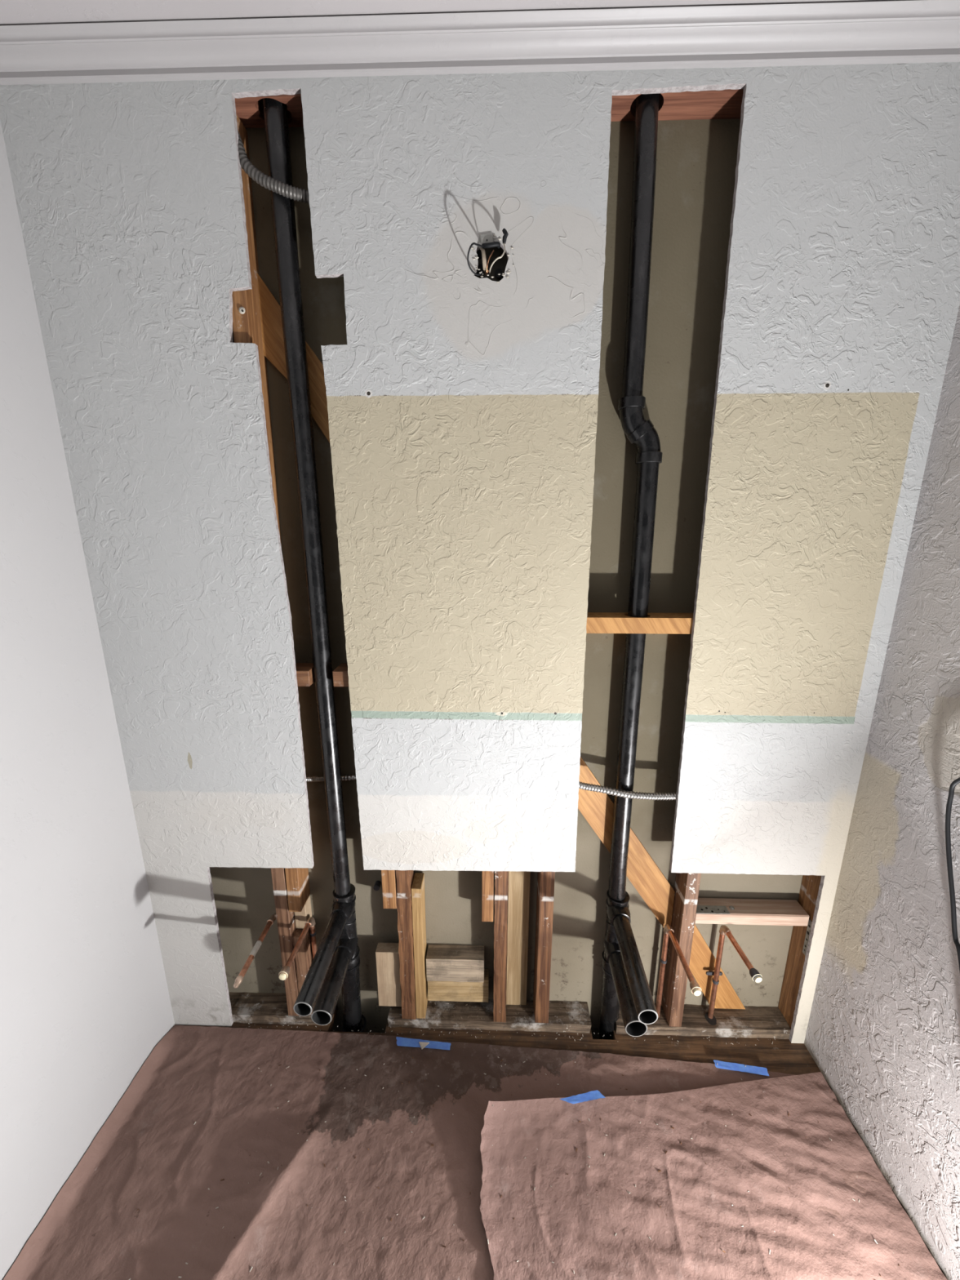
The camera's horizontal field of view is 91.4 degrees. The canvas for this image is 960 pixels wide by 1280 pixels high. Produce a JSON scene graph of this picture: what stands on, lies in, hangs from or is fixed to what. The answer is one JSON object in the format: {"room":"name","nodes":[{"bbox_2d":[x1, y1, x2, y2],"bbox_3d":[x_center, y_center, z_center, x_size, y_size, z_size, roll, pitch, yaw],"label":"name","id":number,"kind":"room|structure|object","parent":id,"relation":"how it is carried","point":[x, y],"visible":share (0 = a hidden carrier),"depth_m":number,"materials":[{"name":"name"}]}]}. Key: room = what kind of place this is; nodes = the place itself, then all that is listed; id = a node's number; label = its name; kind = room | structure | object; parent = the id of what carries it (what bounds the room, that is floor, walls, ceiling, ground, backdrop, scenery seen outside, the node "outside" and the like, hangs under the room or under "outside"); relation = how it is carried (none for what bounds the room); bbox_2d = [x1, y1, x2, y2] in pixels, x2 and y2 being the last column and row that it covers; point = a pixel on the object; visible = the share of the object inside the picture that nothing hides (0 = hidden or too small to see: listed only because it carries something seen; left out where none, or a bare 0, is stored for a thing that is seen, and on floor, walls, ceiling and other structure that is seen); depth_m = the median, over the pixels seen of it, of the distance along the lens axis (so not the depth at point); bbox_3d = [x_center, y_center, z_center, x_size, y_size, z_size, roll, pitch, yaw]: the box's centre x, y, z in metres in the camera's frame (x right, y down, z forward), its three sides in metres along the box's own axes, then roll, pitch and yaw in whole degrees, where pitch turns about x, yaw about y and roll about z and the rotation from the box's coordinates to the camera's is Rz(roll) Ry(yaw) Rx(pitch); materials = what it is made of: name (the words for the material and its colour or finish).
{"room":"bathroom under renovation","nodes":[
{"label":"bathroom under renovation","id":0,"kind":"room"},
{"bbox_2d":[0,120,174,1279],"bbox_3d":[-1.059,0.232,0.492,0.030,2.575,1.790,0,14,1],"label":"wall","id":1,"kind":"structure","parent":0,"point":[85,1002],"depth_m":1.12,"materials":[{"name":"white paint"}]},
{"bbox_2d":[0,0,887,25],"bbox_3d":[-0.006,-1.028,0.166,2.134,0.030,1.803,0,14,1],"label":"ceiling","id":2,"kind":"structure","parent":0,"point":[11,11],"depth_m":0.88,"materials":[{"name":"white paint"}]},
{"bbox_2d":[0,62,959,1043],"bbox_3d":[0.015,0.050,1.253,2.074,2.575,0.013,0,14,1],"label":"wall","id":3,"kind":"structure","parent":0,"point":[462,406],"depth_m":1.12,"materials":[{"name":"white paint"}]},
{"bbox_2d":[381,870,396,908],"bbox_3d":[-0.279,-0.155,1.238,0.042,2.028,0.039,0,14,1],"label":"stud","id":4,"kind":"object","parent":3,"relation":"attached to","point":[388,879],"visible":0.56,"depth_m":1.44,"materials":[{"name":"orange wood"}]},
{"bbox_2d":[332,663,348,686],"bbox_3d":[-0.352,0.098,1.321,0.101,0.045,0.077,0,14,1],"label":"blocking","id":5,"kind":"object","parent":4,"relation":"attached to","point":[340,677],"visible":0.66,"depth_m":1.28,"materials":[{"name":"brown wood"}]},
{"bbox_2d":[0,0,959,84],"bbox_3d":[0.015,-1.170,0.919,2.074,0.047,0.067,0,14,1],"label":"trim","id":6,"kind":"structure","parent":3,"relation":"attached to","point":[889,31],"depth_m":0.92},
{"bbox_2d":[466,228,508,281],"bbox_3d":[0.022,-0.840,1.026,0.098,0.092,0.093,0,14,1],"label":"junction box","id":7,"kind":"object","parent":3,"relation":"attached to","point":[492,260],"visible":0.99,"depth_m":1.06,"materials":[{"name":"metal"}]},
{"bbox_2d":[481,871,493,921],"bbox_3d":[0.025,0.090,1.289,0.036,1.608,0.039,0,14,1],"label":"stud","id":8,"kind":"object","parent":3,"relation":"attached to","point":[487,877],"visible":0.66,"depth_m":1.44,"materials":[{"name":"orange wood"}]},
{"bbox_2d":[471,234,514,283],"bbox_3d":[0.028,-0.838,1.031,0.097,0.093,0.002,0,14,1],"label":"flakes","id":9,"kind":"object","parent":3,"relation":"attached to","point":[500,238],"visible":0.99,"depth_m":1.04,"materials":[{"name":"white paint"}]},
{"bbox_2d":[209,118,803,1039],"bbox_3d":[0.017,0.173,1.375,2.274,2.871,0.013,0,14,1],"label":"wall","id":10,"kind":"structure","parent":0,"point":[696,160],"depth_m":1.29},
{"bbox_2d":[262,97,362,1032],"bbox_3d":[-0.438,0.150,1.177,0.078,2.729,0.365,0,14,1],"label":"stack","id":11,"kind":"object","parent":10,"relation":"attached to","point":[334,968],"visible":0.95,"depth_m":1.24,"materials":[{"name":"black plastic"}]},
{"bbox_2d":[342,1014,366,1032],"bbox_3d":[-0.433,1.324,1.613,0.081,0.007,0.079,0,14,1],"label":"flange","id":12,"kind":"object","parent":11,"relation":"attached to","point":[362,1015],"visible":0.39,"depth_m":1.61,"materials":[{"name":"black"}]},
{"bbox_2d":[373,880,381,890],"bbox_3d":[-0.332,0.793,1.514,0.020,0.020,0.023,0,14,1],"label":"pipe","id":13,"kind":"object","parent":10,"relation":"attached to","point":[376,886],"visible":1,"depth_m":1.50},
{"bbox_2d":[599,93,662,1039],"bbox_3d":[0.396,0.154,1.160,0.141,2.729,0.367,0,14,1],"label":"stack","id":14,"kind":"object","parent":10,"relation":"attached to","point":[625,986],"visible":0.99,"depth_m":1.20,"materials":[{"name":"black plastic"}]},
{"bbox_2d":[185,1004,901,1204],"bbox_3d":[-0.009,1.502,0.767,2.134,0.030,1.790,0,14,1],"label":"floor","id":15,"kind":"structure","parent":0,"point":[784,1056],"depth_m":1.52,"materials":[{"name":"brown wood"}]},
{"bbox_2d":[228,991,327,1025],"bbox_3d":[-0.767,1.265,1.613,0.510,0.038,0.081,0,14,1],"label":"plate","id":16,"kind":"object","parent":15,"relation":"on","point":[246,1007],"visible":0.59,"depth_m":1.59,"materials":[{"name":"brown wood"}]},
{"bbox_2d":[232,330,298,1015],"bbox_3d":[-0.619,0.050,1.317,0.040,2.464,0.077,0,14,1],"label":"stud","id":17,"kind":"object","parent":16,"relation":"on","point":[286,921],"visible":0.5,"depth_m":1.49,"materials":[{"name":"wood"}]},
{"bbox_2d":[233,913,276,988],"bbox_3d":[-0.664,0.923,1.409,0.037,0.026,0.250,0,14,1],"label":"stub","id":18,"kind":"object","parent":17,"relation":"attached to","point":[239,979],"visible":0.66,"depth_m":1.39,"materials":[{"name":"metal"}]},
{"bbox_2d":[291,927,316,1014],"bbox_3d":[-0.579,1.096,1.558,0.045,0.318,0.057,0,14,1],"label":"stud","id":19,"kind":"object","parent":16,"relation":"on","point":[304,959],"visible":0.41,"depth_m":1.52,"materials":[{"name":"wood"}]},
{"bbox_2d":[278,916,317,980],"bbox_3d":[-0.550,1.092,1.465,0.029,0.369,0.213,1,14,5],"label":"stub","id":20,"kind":"object","parent":19,"relation":"attached to","point":[283,974],"visible":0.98,"depth_m":1.44,"materials":[{"name":"brown metal"}]},
{"bbox_2d":[293,894,311,928],"bbox_3d":[-0.579,0.888,1.532,0.038,0.094,0.043,0,14,1],"label":"blocking","id":21,"kind":"object","parent":19,"relation":"on","point":[301,917],"visible":0.54,"depth_m":1.52,"materials":[{"name":"beige wood"}]},
{"bbox_2d":[231,113,310,911],"bbox_3d":[-0.564,-0.152,1.267,0.067,2.048,0.077,0,14,1],"label":"stud","id":22,"kind":"object","parent":21,"relation":"on","point":[246,326],"visible":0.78,"depth_m":1.11,"materials":[{"name":"orange wood"}]},
{"bbox_2d":[239,306,244,314],"bbox_3d":[-0.547,-0.759,1.079,0.014,0.014,0.010,0,14,1],"label":"screw","id":23,"kind":"object","parent":22,"relation":"attached to","point":[242,309],"visible":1,"depth_m":1.08,"materials":[{"name":"paint"}]},
{"bbox_2d":[235,93,303,128],"bbox_3d":[-0.432,-1.170,1.019,0.265,0.038,0.077,0,14,1],"label":"plate","id":24,"kind":"object","parent":22,"relation":"on","point":[250,110],"visible":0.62,"depth_m":1.02,"materials":[{"name":"red wood"}]},
{"bbox_2d":[237,130,309,204],"bbox_3d":[-0.452,-1.050,1.021,0.237,0.169,0.050,0,14,1],"label":"conduit","id":25,"kind":"object","parent":22,"relation":"attached to","point":[269,183],"visible":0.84,"depth_m":1.01,"materials":[{"name":"silver metal"}]},
{"bbox_2d":[257,273,329,442],"bbox_3d":[-0.447,-0.670,1.172,0.293,0.605,0.012,0,14,1],"label":"diagonal brace","id":26,"kind":"object","parent":22,"relation":"attached to","point":[273,348],"visible":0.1,"depth_m":1.16,"materials":[{"name":"brown wood"}]},
{"bbox_2d":[295,662,315,686],"bbox_3d":[-0.512,0.097,1.325,0.088,0.045,0.077,0,14,1],"label":"blocking","id":27,"kind":"object","parent":22,"relation":"attached to","point":[304,671],"visible":0.58,"depth_m":1.29,"materials":[{"name":"brown wood"}]},
{"bbox_2d":[306,774,356,782],"bbox_3d":[-0.446,0.418,1.426,0.261,0.029,0.028,-1,14,-3],"label":"conduit","id":28,"kind":"object","parent":22,"relation":"attached to","point":[348,777],"visible":0.38,"depth_m":1.42,"materials":[{"name":"silver metal"}]},
{"bbox_2d":[3,1025,892,1279],"bbox_3d":[-0.003,1.415,0.981,2.067,0.039,1.146,0,14,1],"label":"paper","id":29,"kind":"object","parent":15,"relation":"on","point":[94,1228],"visible":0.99,"depth_m":1.24,"materials":[{"name":"brown paper"}]},
{"bbox_2d":[395,1036,450,1049],"bbox_3d":[-0.184,1.298,1.506,0.181,0.002,0.025,1,14,5],"label":"tape","id":30,"kind":"object","parent":29,"relation":"on","point":[403,1042],"visible":1,"depth_m":1.51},
{"bbox_2d":[418,1041,429,1048],"bbox_3d":[-0.180,1.296,1.496,0.034,0.004,0.020,0,14,1],"label":"chip","id":31,"kind":"object","parent":30,"relation":"on","point":[423,1045],"visible":1,"depth_m":1.50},
{"bbox_2d":[128,1057,877,1279],"bbox_3d":[0.062,1.363,1.139,1.811,0.066,0.681,0,14,1],"label":"crumbs","id":32,"kind":"object","parent":29,"relation":"on","point":[179,1277],"visible":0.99,"depth_m":1.17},
{"bbox_2d":[137,1057,899,1279],"bbox_3d":[0.057,1.380,1.147,1.781,0.028,0.658,0,14,1],"label":"wood splinters","id":33,"kind":"object","parent":29,"relation":"on","point":[412,1057],"visible":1,"depth_m":1.24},
{"bbox_2d":[480,1071,946,1279],"bbox_3d":[0.509,1.407,0.920,1.033,0.066,1.060,0,14,1],"label":"paper","id":34,"kind":"object","parent":29,"relation":"on","point":[565,1224],"visible":1,"depth_m":1.17,"materials":[{"name":"paper"}]},
{"bbox_2d":[560,1089,605,1103],"bbox_3d":[0.291,1.303,1.335,0.130,0.002,0.022,-2,14,-9],"label":"tape","id":35,"kind":"object","parent":34,"relation":"on","point":[593,1095],"visible":1,"depth_m":1.33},
{"bbox_2d":[713,1059,768,1075],"bbox_3d":[0.802,1.314,1.440,0.155,0.002,0.023,2,14,8],"label":"tape","id":36,"kind":"object","parent":29,"relation":"on","point":[721,1064],"visible":1,"depth_m":1.44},
{"bbox_2d":[387,999,591,1033],"bbox_3d":[0.031,1.271,1.592,0.675,0.039,0.081,0,14,1],"label":"plate","id":37,"kind":"object","parent":15,"relation":"on","point":[580,1022],"visible":0.71,"depth_m":1.56,"materials":[{"name":"brown wood"}]},
{"bbox_2d":[395,870,416,1019],"bbox_3d":[-0.233,0.054,1.301,0.050,2.465,0.069,0,14,1],"label":"stud","id":38,"kind":"object","parent":37,"relation":"on","point":[405,878],"visible":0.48,"depth_m":1.48,"materials":[{"name":"brown wood"}]},
{"bbox_2d":[375,942,401,1006],"bbox_3d":[-0.300,1.114,1.561,0.078,0.221,0.038,0,14,1],"label":"blocking","id":39,"kind":"object","parent":38,"relation":"attached to","point":[387,954],"visible":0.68,"depth_m":1.54,"materials":[{"name":"beige wood"}]},
{"bbox_2d":[411,872,427,1018],"bbox_3d":[-0.196,1.004,1.533,0.030,0.509,0.070,0,14,1],"label":"stud","id":40,"kind":"object","parent":37,"relation":"on","point":[418,896],"visible":0.94,"depth_m":1.50,"materials":[{"name":"yellow wood"}]},
{"bbox_2d":[427,968,488,1002],"bbox_3d":[-0.073,1.167,1.587,0.204,0.094,0.041,0,14,1],"label":"blocking","id":41,"kind":"object","parent":40,"relation":"attached to","point":[452,991],"visible":0.67,"depth_m":1.57,"materials":[{"name":"brown wood"}]},
{"bbox_2d":[426,944,484,982],"bbox_3d":[-0.081,1.074,1.557,0.189,0.091,0.056,0,14,1],"label":"blocking","id":42,"kind":"object","parent":41,"relation":"on","point":[444,962],"visible":1,"depth_m":1.53,"materials":[{"name":"beige wood"}]},
{"bbox_2d":[493,871,508,1022],"bbox_3d":[0.067,0.280,1.346,0.044,2.005,0.068,0,14,1],"label":"stud","id":43,"kind":"object","parent":37,"relation":"on","point":[501,877],"visible":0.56,"depth_m":1.48,"materials":[{"name":"brown wood"}]},
{"bbox_2d":[430,1000,586,1022],"bbox_3d":[0.096,1.251,1.584,0.528,0.007,0.070,0,14,1],"label":"rubble","id":44,"kind":"object","parent":37,"relation":"on","point":[527,1001],"visible":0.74,"depth_m":1.58,"materials":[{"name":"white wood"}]},
{"bbox_2d":[506,871,530,1004],"bbox_3d":[0.125,0.273,1.379,0.070,2.004,0.020,0,14,1],"label":"board","id":45,"kind":"object","parent":37,"relation":"on","point":[518,889],"visible":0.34,"depth_m":1.54,"materials":[{"name":"beige wood"}]},
{"bbox_2d":[533,871,555,1022],"bbox_3d":[0.205,0.057,1.293,0.044,2.464,0.073,0,14,1],"label":"stud","id":46,"kind":"object","parent":37,"relation":"on","point":[545,880],"visible":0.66,"depth_m":1.48,"materials":[{"name":"brown wood"}]},
{"bbox_2d":[578,781,676,799],"bbox_3d":[0.406,0.418,1.349,0.432,0.082,0.050,1,14,4],"label":"conduit","id":47,"kind":"object","parent":46,"relation":"attached to","point":[652,796],"visible":0.69,"depth_m":1.33,"materials":[{"name":"silver metal"}]},
{"bbox_2d":[248,1022,775,1044],"bbox_3d":[0.091,1.299,1.543,1.744,0.004,0.028,0,14,1],"label":"dust fluff","id":48,"kind":"object","parent":15,"relation":"on","point":[248,1023],"visible":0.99,"depth_m":1.54,"materials":[{"name":"paint"}]},
{"bbox_2d":[615,1003,791,1039],"bbox_3d":[0.749,1.276,1.573,0.601,0.038,0.080,0,14,1],"label":"plate","id":49,"kind":"object","parent":15,"relation":"on","point":[751,1022],"visible":0.7,"depth_m":1.54,"materials":[{"name":"brown wood"}]},
{"bbox_2d":[655,924,701,1017],"bbox_3d":[0.596,1.100,1.427,0.029,0.374,0.228,0,14,1],"label":"stub","id":50,"kind":"object","parent":49,"relation":"on","point":[695,989],"visible":0.98,"depth_m":1.48,"materials":[{"name":"brown metal"}]},
{"bbox_2d":[661,872,701,1026],"bbox_3d":[0.641,0.059,1.284,0.040,2.464,0.077,0,14,1],"label":"stud","id":51,"kind":"object","parent":49,"relation":"on","point":[686,886],"visible":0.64,"depth_m":1.48,"materials":[{"name":"wood"}]},
{"bbox_2d":[577,755,675,937],"bbox_3d":[0.426,0.611,1.455,0.388,0.740,0.012,0,14,1],"label":"diagonal brace","id":52,"kind":"object","parent":51,"relation":"attached to","point":[597,808],"visible":0.56,"depth_m":1.46,"materials":[{"name":"brown wood"}]},
{"bbox_2d":[586,612,693,634],"bbox_3d":[0.426,-0.046,1.264,0.388,0.042,0.077,0,14,1],"label":"blocking","id":53,"kind":"object","parent":51,"relation":"attached to","point":[597,622],"visible":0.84,"depth_m":1.23,"materials":[{"name":"brown wood"}]},
{"bbox_2d":[610,88,742,121],"bbox_3d":[0.427,-1.161,0.997,0.388,0.038,0.077,0,14,1],"label":"plate","id":54,"kind":"object","parent":51,"relation":"on","point":[724,104],"visible":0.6,"depth_m":1.00,"materials":[{"name":"red wood"}]},
{"bbox_2d":[694,897,809,925],"bbox_3d":[0.835,0.850,1.471,0.347,0.045,0.068,0,14,1],"label":"blocking","id":55,"kind":"object","parent":51,"relation":"attached to","point":[708,910],"visible":0.94,"depth_m":1.45,"materials":[{"name":"brown wood"}]},
{"bbox_2d":[688,924,745,1008],"bbox_3d":[0.781,1.058,1.552,0.239,0.395,0.012,0,14,1],"label":"diagonal brace","id":56,"kind":"object","parent":49,"relation":"on","point":[702,960],"visible":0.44,"depth_m":1.56,"materials":[{"name":"brown wood"}]},
{"bbox_2d":[706,924,762,1018],"bbox_3d":[0.770,1.096,1.445,0.052,0.374,0.187,0,14,-1],"label":"stub","id":57,"kind":"object","parent":49,"relation":"on","point":[724,931],"visible":1,"depth_m":1.49,"materials":[{"name":"brown metal"}]},
{"bbox_2d":[777,875,821,1027],"bbox_3d":[1.034,0.062,1.273,0.036,2.464,0.077,0,14,1],"label":"stud","id":58,"kind":"object","parent":49,"relation":"on","point":[809,890],"visible":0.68,"depth_m":1.50,"materials":[{"name":"orange wood"}]},
{"bbox_2d":[802,918,812,955],"bbox_3d":[1.013,0.920,1.450,0.003,0.125,0.016,0,14,1],"label":"plate","id":59,"kind":"object","parent":58,"relation":"attached to","point":[810,922],"visible":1,"depth_m":1.45,"materials":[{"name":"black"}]},
{"bbox_2d":[804,304,959,1279],"bbox_3d":[1.044,0.247,0.437,0.030,2.575,1.790,0,14,1],"label":"wall","id":60,"kind":"structure","parent":0,"point":[883,1029],"depth_m":1.13,"materials":[{"name":"white paint"}]},
{"bbox_2d":[945,777,959,971],"bbox_3d":[0.962,0.882,0.695,0.108,1.165,0.896,0,14,1],"label":"power cord","id":61,"kind":"object","parent":60,"relation":"attached to","point":[951,792],"visible":1,"depth_m":1.01,"materials":[{"name":"black plastic"}]}
]}

